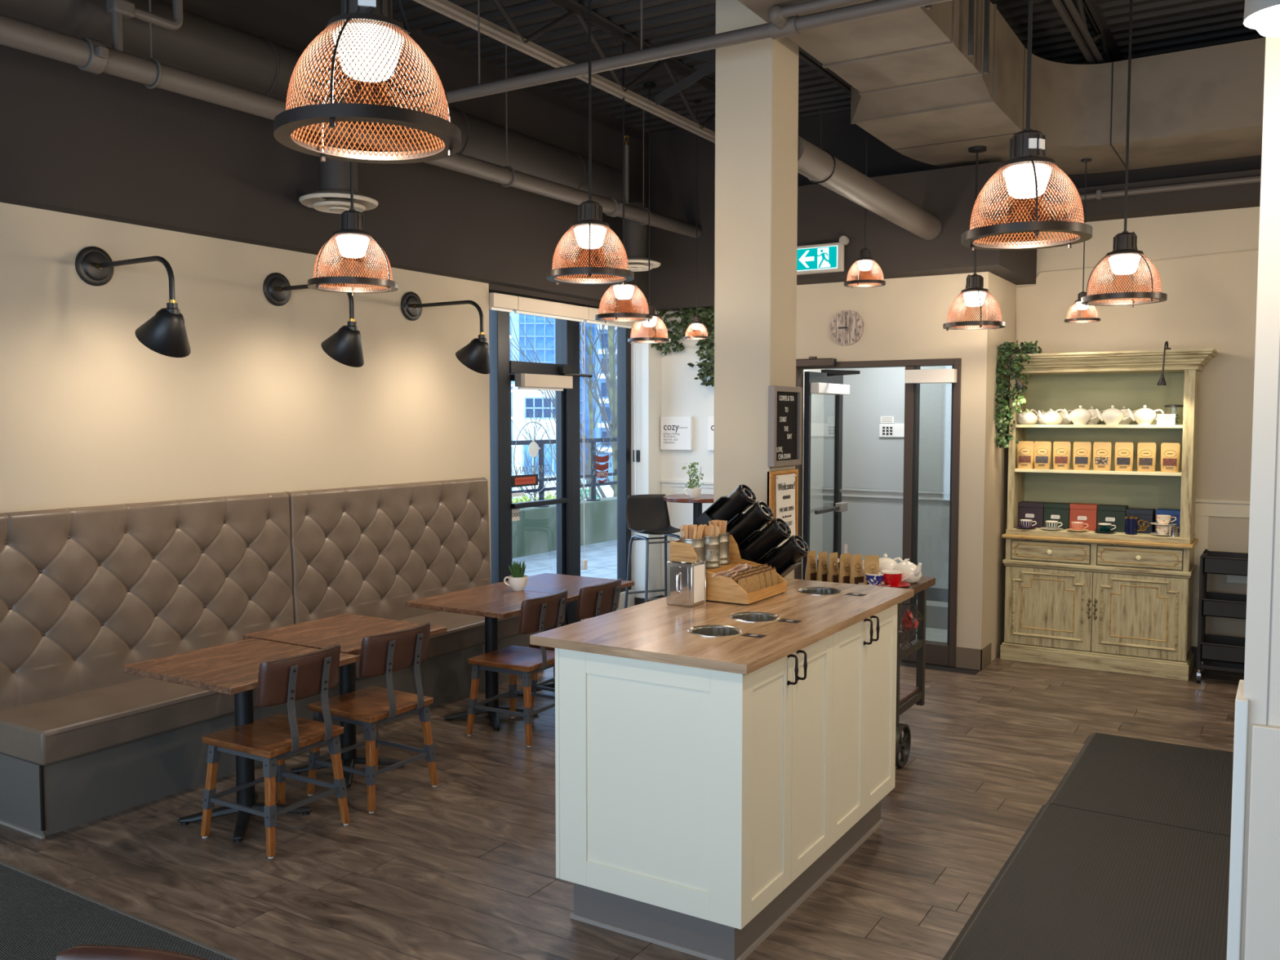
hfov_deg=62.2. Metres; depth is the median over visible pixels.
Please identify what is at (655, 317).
diffuser
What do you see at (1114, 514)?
gift box
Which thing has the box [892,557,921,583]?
teapot
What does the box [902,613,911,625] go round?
packet
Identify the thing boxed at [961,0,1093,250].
pendant light
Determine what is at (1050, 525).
cup
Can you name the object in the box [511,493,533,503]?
shrub
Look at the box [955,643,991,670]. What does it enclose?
baseboard
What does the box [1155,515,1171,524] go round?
cup
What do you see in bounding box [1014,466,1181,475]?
shelf
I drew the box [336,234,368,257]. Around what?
diffuser
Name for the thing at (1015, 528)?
shelf
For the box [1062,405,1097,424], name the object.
teapot
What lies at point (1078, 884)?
floor mat
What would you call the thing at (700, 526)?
stick
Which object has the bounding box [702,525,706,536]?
wooden spoon
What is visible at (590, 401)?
bare tree
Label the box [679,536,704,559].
tin canister
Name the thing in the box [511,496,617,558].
wall
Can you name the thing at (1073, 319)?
pendant light
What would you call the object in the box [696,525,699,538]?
stick
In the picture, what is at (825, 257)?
exit sign
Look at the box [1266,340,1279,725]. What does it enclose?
trim
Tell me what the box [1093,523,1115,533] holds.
teacup
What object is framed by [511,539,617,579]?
patio
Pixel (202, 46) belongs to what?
duct
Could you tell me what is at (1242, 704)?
trim
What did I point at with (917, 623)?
packet
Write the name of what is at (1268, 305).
wall partition
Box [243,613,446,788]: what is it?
dining table
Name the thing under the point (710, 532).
wooden spoon
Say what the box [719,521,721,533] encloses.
stick
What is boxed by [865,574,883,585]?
cup
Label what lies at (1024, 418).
teapot
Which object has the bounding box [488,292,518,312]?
roller blind
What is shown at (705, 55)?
bridging
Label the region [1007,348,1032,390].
gooseneck lamp
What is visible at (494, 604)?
dining table
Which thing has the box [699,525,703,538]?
stick
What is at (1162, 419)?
price card
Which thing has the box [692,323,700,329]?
diffuser
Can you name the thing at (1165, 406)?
glass jug
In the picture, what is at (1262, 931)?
half wall
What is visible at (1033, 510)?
gift box
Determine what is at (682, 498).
bar table
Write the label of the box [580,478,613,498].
street
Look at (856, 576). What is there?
pouch
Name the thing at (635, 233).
air diffuser
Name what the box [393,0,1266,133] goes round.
ceiling
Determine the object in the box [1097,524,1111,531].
cup
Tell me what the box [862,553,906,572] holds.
teapot
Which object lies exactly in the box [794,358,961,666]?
door frame
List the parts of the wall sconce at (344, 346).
wall plate, arm, lamp shade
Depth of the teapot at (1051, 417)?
7.53 m
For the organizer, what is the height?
0.236 m
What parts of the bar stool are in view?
leg frame, foot rail, foot rail, leg frame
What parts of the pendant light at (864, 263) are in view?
lamp shade, stem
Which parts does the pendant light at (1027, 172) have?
lamp shade, stem, frame rod, frame rod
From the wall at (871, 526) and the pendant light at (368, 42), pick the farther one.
the wall at (871, 526)
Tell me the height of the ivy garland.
0.727 m
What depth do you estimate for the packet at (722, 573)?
4.30 m
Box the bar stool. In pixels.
[624,493,683,608]
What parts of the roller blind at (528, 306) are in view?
bead chain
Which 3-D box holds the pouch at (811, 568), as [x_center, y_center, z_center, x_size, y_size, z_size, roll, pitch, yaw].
[0.896,0.448,5.543,0.049,0.155,0.085,3,4,42]
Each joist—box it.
[413,0,715,142]
[798,46,851,94]
[1051,0,1124,64]
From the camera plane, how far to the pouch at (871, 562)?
5.36 m
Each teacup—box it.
[858,572,890,586]
[877,569,910,587]
[1015,519,1036,528]
[1040,520,1062,530]
[1066,521,1088,531]
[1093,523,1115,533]
[1150,514,1176,525]
[1150,524,1170,536]
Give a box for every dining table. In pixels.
[122,638,358,842]
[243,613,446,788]
[405,586,573,730]
[484,573,634,695]
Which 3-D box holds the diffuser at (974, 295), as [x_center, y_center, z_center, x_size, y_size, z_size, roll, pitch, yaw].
[2.110,-1.138,6.690,0.147,0.083,0.147,-2,4,-27]
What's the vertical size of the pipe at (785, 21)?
1.003 m
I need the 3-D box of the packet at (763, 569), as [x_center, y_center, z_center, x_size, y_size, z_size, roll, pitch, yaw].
[0.526,0.411,4.505,0.016,0.079,0.060,2,4,27]
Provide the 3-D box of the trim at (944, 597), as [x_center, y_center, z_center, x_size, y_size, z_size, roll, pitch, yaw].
[2.277,0.947,8.938,1.580,0.109,0.012,2,4,32]
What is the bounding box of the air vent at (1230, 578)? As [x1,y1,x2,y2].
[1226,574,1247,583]
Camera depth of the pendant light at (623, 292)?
6.88 m
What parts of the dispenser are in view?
plate, lid, lid, lid, lid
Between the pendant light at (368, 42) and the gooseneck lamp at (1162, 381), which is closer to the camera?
the pendant light at (368, 42)
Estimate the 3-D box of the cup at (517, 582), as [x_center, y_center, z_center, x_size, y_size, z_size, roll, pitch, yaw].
[-0.752,0.628,6.477,0.141,0.085,0.120,2,4,32]
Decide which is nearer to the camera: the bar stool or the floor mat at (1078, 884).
the floor mat at (1078, 884)
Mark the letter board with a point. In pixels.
(784, 402)
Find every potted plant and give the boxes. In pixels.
[503,560,528,591]
[682,462,703,497]
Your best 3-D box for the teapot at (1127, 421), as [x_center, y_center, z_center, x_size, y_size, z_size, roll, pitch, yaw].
[3.412,-0.456,7.480,0.180,0.130,0.143,-1,3,-14]
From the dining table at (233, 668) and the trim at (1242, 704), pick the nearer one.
the trim at (1242, 704)
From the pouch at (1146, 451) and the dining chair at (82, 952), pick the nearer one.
the dining chair at (82, 952)
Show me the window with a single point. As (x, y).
(566, 331)
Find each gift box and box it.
[1017,501,1046,528]
[1043,502,1072,528]
[1069,502,1100,530]
[1097,504,1128,532]
[1125,507,1155,533]
[1155,508,1180,535]
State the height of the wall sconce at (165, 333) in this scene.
0.556 m
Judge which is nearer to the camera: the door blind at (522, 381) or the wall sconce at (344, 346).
the wall sconce at (344, 346)
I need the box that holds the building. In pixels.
[509,311,555,501]
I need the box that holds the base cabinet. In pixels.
[555,604,897,959]
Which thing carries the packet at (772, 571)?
on the organizer
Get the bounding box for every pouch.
[804,550,817,580]
[816,551,828,582]
[826,551,839,582]
[838,553,851,583]
[849,554,863,584]
[863,555,880,584]
[1017,440,1034,468]
[1033,441,1051,469]
[1053,441,1071,470]
[1072,441,1091,470]
[1093,441,1111,471]
[1114,442,1133,471]
[1137,442,1155,471]
[1160,442,1180,472]
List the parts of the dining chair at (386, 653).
leg, seat, leg, leg, backrest, leg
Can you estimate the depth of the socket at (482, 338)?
6.69 m
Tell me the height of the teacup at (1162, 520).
0.067 m
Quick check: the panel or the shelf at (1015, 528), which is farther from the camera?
the panel
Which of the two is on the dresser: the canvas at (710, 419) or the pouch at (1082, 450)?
the pouch at (1082, 450)
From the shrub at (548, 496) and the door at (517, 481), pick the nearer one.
the door at (517, 481)
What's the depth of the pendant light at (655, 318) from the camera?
7.93 m
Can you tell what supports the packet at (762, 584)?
on the organizer
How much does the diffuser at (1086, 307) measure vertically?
0.049 m
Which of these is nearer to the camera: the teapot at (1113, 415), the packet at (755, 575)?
the packet at (755, 575)
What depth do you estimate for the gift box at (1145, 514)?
7.36 m
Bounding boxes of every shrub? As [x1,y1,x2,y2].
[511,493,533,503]
[534,490,555,500]
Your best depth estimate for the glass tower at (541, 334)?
113.95 m
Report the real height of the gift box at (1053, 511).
0.180 m
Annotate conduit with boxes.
[1032,175,1261,204]
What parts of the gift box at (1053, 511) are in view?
lid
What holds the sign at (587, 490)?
on the bank
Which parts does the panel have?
plate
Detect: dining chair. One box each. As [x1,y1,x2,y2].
[55,944,208,959]
[200,644,350,858]
[306,622,438,813]
[466,589,568,746]
[528,578,622,709]
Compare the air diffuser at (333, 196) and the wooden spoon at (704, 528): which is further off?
the air diffuser at (333, 196)
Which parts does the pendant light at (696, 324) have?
lamp shade, stem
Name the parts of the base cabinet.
panel, panel, panel, door, handle, handle, panel, door, panel, door, handle, handle, panel, door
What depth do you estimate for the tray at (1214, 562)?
6.89 m
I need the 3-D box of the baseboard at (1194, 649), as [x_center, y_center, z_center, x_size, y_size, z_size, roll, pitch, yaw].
[4.689,1.270,6.939,4.400,0.150,0.012,2,4,32]
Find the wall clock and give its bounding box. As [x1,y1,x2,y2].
[829,310,863,345]
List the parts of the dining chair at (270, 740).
leg, leg, seat, leg, backrest, leg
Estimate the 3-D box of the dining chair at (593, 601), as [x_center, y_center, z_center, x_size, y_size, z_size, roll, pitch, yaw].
[-0.367,0.987,6.319,0.450,0.788,0.425,2,4,32]
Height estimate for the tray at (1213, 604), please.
0.111 m
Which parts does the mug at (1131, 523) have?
handle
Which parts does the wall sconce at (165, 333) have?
wall plate, arm, lamp shade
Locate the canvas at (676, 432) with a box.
[660,416,693,449]
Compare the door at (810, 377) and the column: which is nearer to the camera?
the column
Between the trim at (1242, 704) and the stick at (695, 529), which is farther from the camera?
the stick at (695, 529)
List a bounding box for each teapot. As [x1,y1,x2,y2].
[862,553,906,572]
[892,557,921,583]
[1017,408,1038,424]
[1031,409,1050,424]
[1038,408,1069,424]
[1058,409,1071,424]
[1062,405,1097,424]
[1086,406,1105,424]
[1095,404,1129,424]
[1118,405,1137,424]
[1127,404,1164,424]
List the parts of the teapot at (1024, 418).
spout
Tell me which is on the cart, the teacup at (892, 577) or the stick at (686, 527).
the teacup at (892, 577)
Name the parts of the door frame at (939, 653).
kick rail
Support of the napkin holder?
on the countertop at (713, 635)
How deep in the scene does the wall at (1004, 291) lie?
7.62 m
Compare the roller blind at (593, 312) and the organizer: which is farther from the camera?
the roller blind at (593, 312)
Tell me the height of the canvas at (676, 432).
0.300 m
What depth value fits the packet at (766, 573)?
4.49 m
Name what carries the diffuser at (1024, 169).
attached to the pendant light at (1027, 172)
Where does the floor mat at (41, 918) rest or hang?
on the floor
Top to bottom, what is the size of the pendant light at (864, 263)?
1.652 m
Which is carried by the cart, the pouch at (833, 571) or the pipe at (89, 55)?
the pouch at (833, 571)
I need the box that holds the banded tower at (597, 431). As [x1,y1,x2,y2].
[594,324,617,482]
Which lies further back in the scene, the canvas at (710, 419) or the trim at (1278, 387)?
the canvas at (710, 419)
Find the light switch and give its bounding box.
[633,449,639,462]
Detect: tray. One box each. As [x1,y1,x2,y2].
[1200,633,1245,663]
[1201,591,1246,619]
[1203,551,1248,576]
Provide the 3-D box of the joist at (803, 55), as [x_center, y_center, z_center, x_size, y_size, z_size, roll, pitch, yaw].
[-0.480,-2.583,4.073,0.088,0.259,9.880,2,4,32]
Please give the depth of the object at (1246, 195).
7.17 m
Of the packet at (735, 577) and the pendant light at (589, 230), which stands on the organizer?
the packet at (735, 577)
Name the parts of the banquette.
corner trim, backrest, backrest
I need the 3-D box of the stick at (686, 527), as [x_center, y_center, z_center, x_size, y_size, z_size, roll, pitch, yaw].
[0.197,0.273,4.417,0.008,0.164,0.036,1,3,11]
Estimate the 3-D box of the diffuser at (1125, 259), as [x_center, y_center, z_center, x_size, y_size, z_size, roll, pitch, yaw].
[2.333,-1.035,5.111,0.147,0.083,0.147,-1,4,-23]
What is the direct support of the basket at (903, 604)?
hanging from the cart
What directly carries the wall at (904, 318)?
in the wall at (1004, 291)
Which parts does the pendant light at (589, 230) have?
frame rod, stem, lamp shade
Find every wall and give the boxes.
[0,202,635,584]
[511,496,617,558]
[661,110,1262,637]
[795,271,991,648]
[801,368,824,579]
[822,365,951,589]
[984,273,1016,661]
[1244,724,1279,959]
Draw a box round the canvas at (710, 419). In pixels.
[707,416,714,450]
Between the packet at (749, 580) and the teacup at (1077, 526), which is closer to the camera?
the packet at (749, 580)
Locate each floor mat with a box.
[0,860,242,959]
[942,803,1230,959]
[1046,732,1233,836]
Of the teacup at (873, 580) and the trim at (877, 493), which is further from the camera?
the trim at (877, 493)
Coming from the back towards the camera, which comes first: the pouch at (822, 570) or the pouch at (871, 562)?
the pouch at (822, 570)
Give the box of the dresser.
[1000,348,1217,680]
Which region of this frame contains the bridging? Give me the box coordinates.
[653,43,800,105]
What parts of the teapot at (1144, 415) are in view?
spout, handle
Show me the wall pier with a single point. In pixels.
(646, 397)
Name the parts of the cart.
leg, rail, rail, leg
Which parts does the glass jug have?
lid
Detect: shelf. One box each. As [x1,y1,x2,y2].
[706,561,737,570]
[1013,527,1179,537]
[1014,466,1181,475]
[1015,424,1182,428]
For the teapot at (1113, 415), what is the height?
0.134 m
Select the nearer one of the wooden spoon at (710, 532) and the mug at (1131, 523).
the wooden spoon at (710, 532)
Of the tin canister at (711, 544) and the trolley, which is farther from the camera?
the trolley
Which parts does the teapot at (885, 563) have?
handle, lid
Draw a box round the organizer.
[669,534,786,605]
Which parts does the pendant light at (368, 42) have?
frame rod, frame rod, frame rod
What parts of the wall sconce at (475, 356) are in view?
wall plate, arm, lamp shade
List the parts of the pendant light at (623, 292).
frame rod, stem, lamp shade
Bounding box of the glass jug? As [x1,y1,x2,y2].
[1164,404,1183,424]
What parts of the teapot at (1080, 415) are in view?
spout, handle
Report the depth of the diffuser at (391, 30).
2.15 m
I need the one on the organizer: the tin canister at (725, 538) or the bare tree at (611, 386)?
the tin canister at (725, 538)
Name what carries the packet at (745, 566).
in the organizer
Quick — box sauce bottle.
[844,543,847,553]
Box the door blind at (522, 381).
[514,373,573,391]
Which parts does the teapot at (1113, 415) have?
spout, handle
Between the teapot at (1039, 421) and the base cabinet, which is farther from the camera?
the teapot at (1039, 421)
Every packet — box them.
[711,570,729,577]
[728,564,740,573]
[729,571,735,579]
[730,563,747,573]
[733,573,741,583]
[734,564,750,569]
[736,569,742,576]
[737,576,747,593]
[741,572,748,577]
[745,573,754,593]
[746,570,754,574]
[752,572,760,591]
[753,568,759,573]
[758,570,765,589]
[760,567,765,576]
[764,568,772,587]
[765,564,771,573]
[769,567,777,585]
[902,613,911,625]
[904,608,913,620]
[911,617,918,629]
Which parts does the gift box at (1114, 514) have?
lid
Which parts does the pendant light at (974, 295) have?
lamp shade, stem, frame rod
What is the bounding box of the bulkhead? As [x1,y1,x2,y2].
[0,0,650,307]
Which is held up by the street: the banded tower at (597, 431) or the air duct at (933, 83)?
the banded tower at (597, 431)
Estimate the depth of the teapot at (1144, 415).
7.21 m
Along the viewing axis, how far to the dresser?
7.42 m
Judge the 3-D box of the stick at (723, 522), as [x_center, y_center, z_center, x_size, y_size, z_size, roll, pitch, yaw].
[0.355,0.260,4.611,0.026,0.165,0.007,1,3,9]
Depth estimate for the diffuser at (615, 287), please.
6.90 m
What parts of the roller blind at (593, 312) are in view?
bead chain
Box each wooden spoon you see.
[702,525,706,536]
[706,526,714,536]
[712,525,719,536]
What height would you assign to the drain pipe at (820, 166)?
0.465 m
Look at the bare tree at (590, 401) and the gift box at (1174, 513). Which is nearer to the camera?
the gift box at (1174, 513)
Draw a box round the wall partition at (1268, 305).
[1240,36,1279,959]
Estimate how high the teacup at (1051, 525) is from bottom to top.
0.062 m
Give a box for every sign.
[580,488,597,500]
[766,468,798,546]
[796,235,848,275]
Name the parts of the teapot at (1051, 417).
spout, handle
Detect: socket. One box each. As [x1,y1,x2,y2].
[165,302,179,314]
[346,320,357,330]
[477,334,486,342]
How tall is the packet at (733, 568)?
0.045 m
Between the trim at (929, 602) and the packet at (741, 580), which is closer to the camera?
the packet at (741, 580)
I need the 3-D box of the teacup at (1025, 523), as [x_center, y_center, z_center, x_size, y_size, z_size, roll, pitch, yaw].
[2.787,0.318,7.658,0.150,0.062,0.150,2,4,26]
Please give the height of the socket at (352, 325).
0.054 m
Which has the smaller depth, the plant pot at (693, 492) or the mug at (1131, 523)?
the mug at (1131, 523)
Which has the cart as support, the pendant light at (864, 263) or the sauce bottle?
the sauce bottle
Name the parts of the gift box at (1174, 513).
lid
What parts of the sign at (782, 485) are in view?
frame, frame, frame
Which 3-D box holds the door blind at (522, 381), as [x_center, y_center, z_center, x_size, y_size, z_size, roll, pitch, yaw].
[-0.748,-0.765,8.325,0.065,0.120,0.675,2,4,32]
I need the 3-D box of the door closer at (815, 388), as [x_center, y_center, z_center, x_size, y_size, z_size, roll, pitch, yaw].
[1.499,-0.716,8.339,0.070,0.080,0.660,2,4,32]
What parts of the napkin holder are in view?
handle, raised panel, plate, lid, plate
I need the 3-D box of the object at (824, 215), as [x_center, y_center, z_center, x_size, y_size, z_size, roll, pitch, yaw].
[1.808,-1.784,7.862,1.940,0.660,1.160,2,4,32]
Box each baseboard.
[634,595,664,605]
[900,604,947,629]
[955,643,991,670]
[1191,646,1244,673]
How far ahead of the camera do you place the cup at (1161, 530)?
7.18 m
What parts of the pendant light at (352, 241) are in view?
frame rod, stem, lamp shade, frame rod, frame rod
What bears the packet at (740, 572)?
in the organizer
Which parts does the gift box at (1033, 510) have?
lid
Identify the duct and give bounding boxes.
[0,0,622,202]
[737,0,1266,174]
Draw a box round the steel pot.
[1168,525,1179,537]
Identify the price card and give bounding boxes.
[1156,413,1175,424]
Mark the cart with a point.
(907, 695)
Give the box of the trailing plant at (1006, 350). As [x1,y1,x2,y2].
[994,340,1042,448]
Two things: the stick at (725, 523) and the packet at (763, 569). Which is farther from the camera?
the stick at (725, 523)
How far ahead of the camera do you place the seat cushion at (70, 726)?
4.75 m
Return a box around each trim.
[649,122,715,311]
[661,480,713,595]
[822,487,950,500]
[901,599,947,607]
[916,587,948,602]
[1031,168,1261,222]
[1191,498,1249,646]
[1226,680,1248,959]
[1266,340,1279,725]
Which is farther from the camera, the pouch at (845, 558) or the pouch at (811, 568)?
the pouch at (811, 568)
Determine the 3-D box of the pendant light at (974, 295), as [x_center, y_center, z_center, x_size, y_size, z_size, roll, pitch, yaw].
[2.110,-1.513,6.668,0.377,1.130,0.377,3,5,44]
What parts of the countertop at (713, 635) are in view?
label plate, label plate, label plate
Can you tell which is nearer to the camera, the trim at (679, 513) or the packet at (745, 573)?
the packet at (745, 573)
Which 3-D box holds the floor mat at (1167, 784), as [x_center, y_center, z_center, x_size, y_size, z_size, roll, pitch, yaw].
[2.557,1.446,5.091,0.925,0.013,1.268,2,4,32]
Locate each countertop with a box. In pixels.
[529,577,914,675]
[1001,533,1198,548]
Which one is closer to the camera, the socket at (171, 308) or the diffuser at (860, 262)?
the socket at (171, 308)
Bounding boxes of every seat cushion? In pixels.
[0,666,339,765]
[355,611,519,678]
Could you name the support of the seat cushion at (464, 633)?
on the banquette
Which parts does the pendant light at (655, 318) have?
lamp shade, stem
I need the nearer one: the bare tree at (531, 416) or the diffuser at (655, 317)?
the diffuser at (655, 317)
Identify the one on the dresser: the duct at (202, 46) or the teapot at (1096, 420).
the teapot at (1096, 420)
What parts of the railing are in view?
post, rail, rail, rail, post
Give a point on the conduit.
(1099, 195)
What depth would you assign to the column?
5.22 m
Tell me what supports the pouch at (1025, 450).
on the dresser
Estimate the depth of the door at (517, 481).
8.59 m
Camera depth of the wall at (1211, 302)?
7.40 m
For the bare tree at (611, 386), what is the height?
14.941 m
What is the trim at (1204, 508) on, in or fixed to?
attached to the wall at (1211, 302)
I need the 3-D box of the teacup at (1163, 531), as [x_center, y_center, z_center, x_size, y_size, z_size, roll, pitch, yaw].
[3.555,0.342,7.209,0.164,0.067,0.164,1,4,20]
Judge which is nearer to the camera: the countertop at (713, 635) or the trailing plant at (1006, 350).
the countertop at (713, 635)
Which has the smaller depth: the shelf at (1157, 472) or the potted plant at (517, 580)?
the potted plant at (517, 580)
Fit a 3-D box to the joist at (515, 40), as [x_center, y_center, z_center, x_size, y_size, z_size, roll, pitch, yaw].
[-1.442,-2.548,4.669,0.088,0.399,9.880,2,4,32]
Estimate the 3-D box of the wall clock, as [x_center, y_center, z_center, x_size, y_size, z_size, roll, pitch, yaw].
[1.506,-1.111,7.741,0.254,0.257,0.024,2,4,32]
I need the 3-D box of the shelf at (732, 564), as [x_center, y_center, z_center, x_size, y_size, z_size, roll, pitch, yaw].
[0.286,0.375,4.544,0.127,0.008,0.368,2,4,32]
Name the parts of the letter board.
frame, frame, frame, frame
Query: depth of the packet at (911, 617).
5.38 m
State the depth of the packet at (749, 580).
4.34 m
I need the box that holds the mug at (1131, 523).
[1124,516,1149,534]
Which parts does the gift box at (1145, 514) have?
lid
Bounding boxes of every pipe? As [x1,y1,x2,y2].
[0,0,702,238]
[392,0,951,110]
[797,109,941,239]
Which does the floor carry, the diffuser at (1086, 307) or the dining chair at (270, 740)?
the dining chair at (270, 740)
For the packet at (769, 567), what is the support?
on the organizer
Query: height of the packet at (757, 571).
0.078 m
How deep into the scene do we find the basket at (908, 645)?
5.34 m
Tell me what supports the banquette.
on the floor
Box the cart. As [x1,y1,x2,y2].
[862,572,935,767]
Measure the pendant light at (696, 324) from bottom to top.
1.854 m
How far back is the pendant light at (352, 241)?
4.52 m
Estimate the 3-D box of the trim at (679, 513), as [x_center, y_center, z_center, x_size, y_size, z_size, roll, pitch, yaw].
[0.737,0.546,9.323,1.270,1.055,0.030,2,4,32]
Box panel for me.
[879,416,904,437]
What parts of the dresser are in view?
panel, door moulding, door moulding, door, drawer, drawer moulding, waist moulding, plinth rail, cornice, knob, door moulding, door moulding, drawer moulding, door, drawer, panel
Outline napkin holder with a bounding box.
[666,558,706,607]
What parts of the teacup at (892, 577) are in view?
handle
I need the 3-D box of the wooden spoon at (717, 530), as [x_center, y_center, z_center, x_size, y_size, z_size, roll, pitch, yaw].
[0.316,0.277,4.502,0.046,0.166,0.011,1,4,23]
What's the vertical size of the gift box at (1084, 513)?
0.182 m
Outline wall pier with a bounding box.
[631,307,662,598]
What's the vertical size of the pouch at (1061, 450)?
0.198 m
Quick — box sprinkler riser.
[624,135,629,204]
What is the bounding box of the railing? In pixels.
[511,437,617,507]
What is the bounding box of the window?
[488,290,635,625]
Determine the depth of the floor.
4.36 m
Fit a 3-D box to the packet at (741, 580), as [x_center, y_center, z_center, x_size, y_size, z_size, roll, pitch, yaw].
[0.416,0.431,4.288,0.016,0.079,0.059,2,4,34]
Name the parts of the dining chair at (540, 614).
leg, seat, leg, leg, backrest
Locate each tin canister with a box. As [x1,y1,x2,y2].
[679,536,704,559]
[702,534,720,568]
[719,531,729,564]
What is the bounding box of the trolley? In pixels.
[1195,548,1248,683]
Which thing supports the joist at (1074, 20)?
attached to the ceiling
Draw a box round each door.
[510,366,592,631]
[802,371,847,579]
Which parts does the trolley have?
post, post, rail, rail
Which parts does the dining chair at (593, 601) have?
leg, seat, backrest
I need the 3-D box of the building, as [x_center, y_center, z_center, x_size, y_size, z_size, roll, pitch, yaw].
[-8.067,-15.819,82.516,6.466,34.600,12.700,0,3,-4]
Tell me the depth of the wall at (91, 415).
5.76 m
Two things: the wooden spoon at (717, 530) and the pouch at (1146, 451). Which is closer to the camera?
the wooden spoon at (717, 530)
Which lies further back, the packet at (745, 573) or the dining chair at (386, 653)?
the dining chair at (386, 653)
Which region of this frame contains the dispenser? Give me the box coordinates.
[695,484,808,577]
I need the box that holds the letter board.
[767,385,802,466]
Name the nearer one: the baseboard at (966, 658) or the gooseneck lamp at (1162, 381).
the gooseneck lamp at (1162, 381)
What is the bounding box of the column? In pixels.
[713,0,799,578]
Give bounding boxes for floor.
[0,625,1244,959]
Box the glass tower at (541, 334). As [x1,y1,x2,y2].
[519,313,594,475]
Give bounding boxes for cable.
[1016,248,1258,344]
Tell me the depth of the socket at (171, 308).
4.84 m
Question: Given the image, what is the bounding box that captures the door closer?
[795,356,859,376]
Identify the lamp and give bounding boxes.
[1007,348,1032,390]
[1156,341,1170,385]
[1243,0,1279,37]
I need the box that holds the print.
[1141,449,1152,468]
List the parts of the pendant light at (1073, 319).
lamp shade, stem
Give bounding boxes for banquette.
[0,477,543,839]
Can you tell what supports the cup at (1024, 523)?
on the teacup at (1025, 523)
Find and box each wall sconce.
[75,246,191,357]
[262,272,364,367]
[400,291,490,373]
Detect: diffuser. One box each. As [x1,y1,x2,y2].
[298,133,377,213]
[333,22,404,82]
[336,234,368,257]
[573,225,606,248]
[608,202,660,271]
[613,284,633,299]
[642,316,656,326]
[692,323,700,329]
[857,260,871,271]
[963,291,986,306]
[1002,163,1051,198]
[1076,302,1088,309]
[1108,253,1140,274]
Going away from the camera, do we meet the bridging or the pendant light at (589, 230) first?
the pendant light at (589, 230)
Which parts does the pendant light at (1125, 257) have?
frame rod, lamp shade, stem, frame rod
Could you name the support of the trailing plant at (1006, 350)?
on the dresser
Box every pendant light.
[273,0,461,164]
[307,75,398,296]
[546,0,634,284]
[595,33,652,323]
[627,83,671,344]
[683,99,709,340]
[844,131,885,288]
[942,145,1005,330]
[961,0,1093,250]
[1064,158,1100,324]
[1080,0,1167,307]
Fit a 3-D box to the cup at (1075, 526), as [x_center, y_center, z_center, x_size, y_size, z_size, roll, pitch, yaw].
[3.082,0.324,7.476,0.084,0.051,0.084,2,4,26]
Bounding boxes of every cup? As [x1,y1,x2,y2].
[503,574,528,591]
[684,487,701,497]
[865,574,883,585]
[881,573,902,585]
[1020,520,1032,527]
[1045,522,1057,528]
[1071,523,1084,529]
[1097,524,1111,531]
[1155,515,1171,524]
[1155,526,1168,533]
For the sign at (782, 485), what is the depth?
5.31 m
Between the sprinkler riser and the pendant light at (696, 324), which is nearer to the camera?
the sprinkler riser
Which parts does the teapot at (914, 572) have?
handle, spout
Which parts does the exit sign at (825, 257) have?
doorway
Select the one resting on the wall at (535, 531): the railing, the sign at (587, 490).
the railing
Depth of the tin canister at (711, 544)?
4.48 m
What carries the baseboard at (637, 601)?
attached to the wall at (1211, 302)
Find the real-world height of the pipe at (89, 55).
1.216 m
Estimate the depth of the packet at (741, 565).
4.44 m
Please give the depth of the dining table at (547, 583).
6.73 m
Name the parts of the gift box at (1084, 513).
lid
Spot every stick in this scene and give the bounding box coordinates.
[680,525,684,538]
[685,526,688,538]
[693,527,696,538]
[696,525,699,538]
[697,525,702,538]
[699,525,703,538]
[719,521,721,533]
[721,520,724,533]
[723,520,726,533]
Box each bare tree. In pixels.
[509,313,617,500]
[511,320,617,499]
[511,402,553,501]
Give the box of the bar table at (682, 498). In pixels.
[663,493,713,528]
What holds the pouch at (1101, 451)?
on the dresser
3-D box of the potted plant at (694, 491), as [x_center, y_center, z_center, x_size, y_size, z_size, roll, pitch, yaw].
[0.439,0.000,8.611,0.167,0.290,0.175,2,4,32]
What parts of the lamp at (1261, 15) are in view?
bulb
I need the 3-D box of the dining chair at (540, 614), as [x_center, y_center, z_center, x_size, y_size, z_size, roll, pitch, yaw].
[-0.660,1.011,5.902,0.450,0.788,0.425,2,4,30]
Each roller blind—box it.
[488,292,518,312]
[512,296,588,569]
[583,307,638,494]
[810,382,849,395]
[904,368,956,383]
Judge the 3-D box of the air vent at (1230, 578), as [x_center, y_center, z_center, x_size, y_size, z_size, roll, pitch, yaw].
[4.210,0.635,7.183,0.410,0.150,0.018,2,4,32]

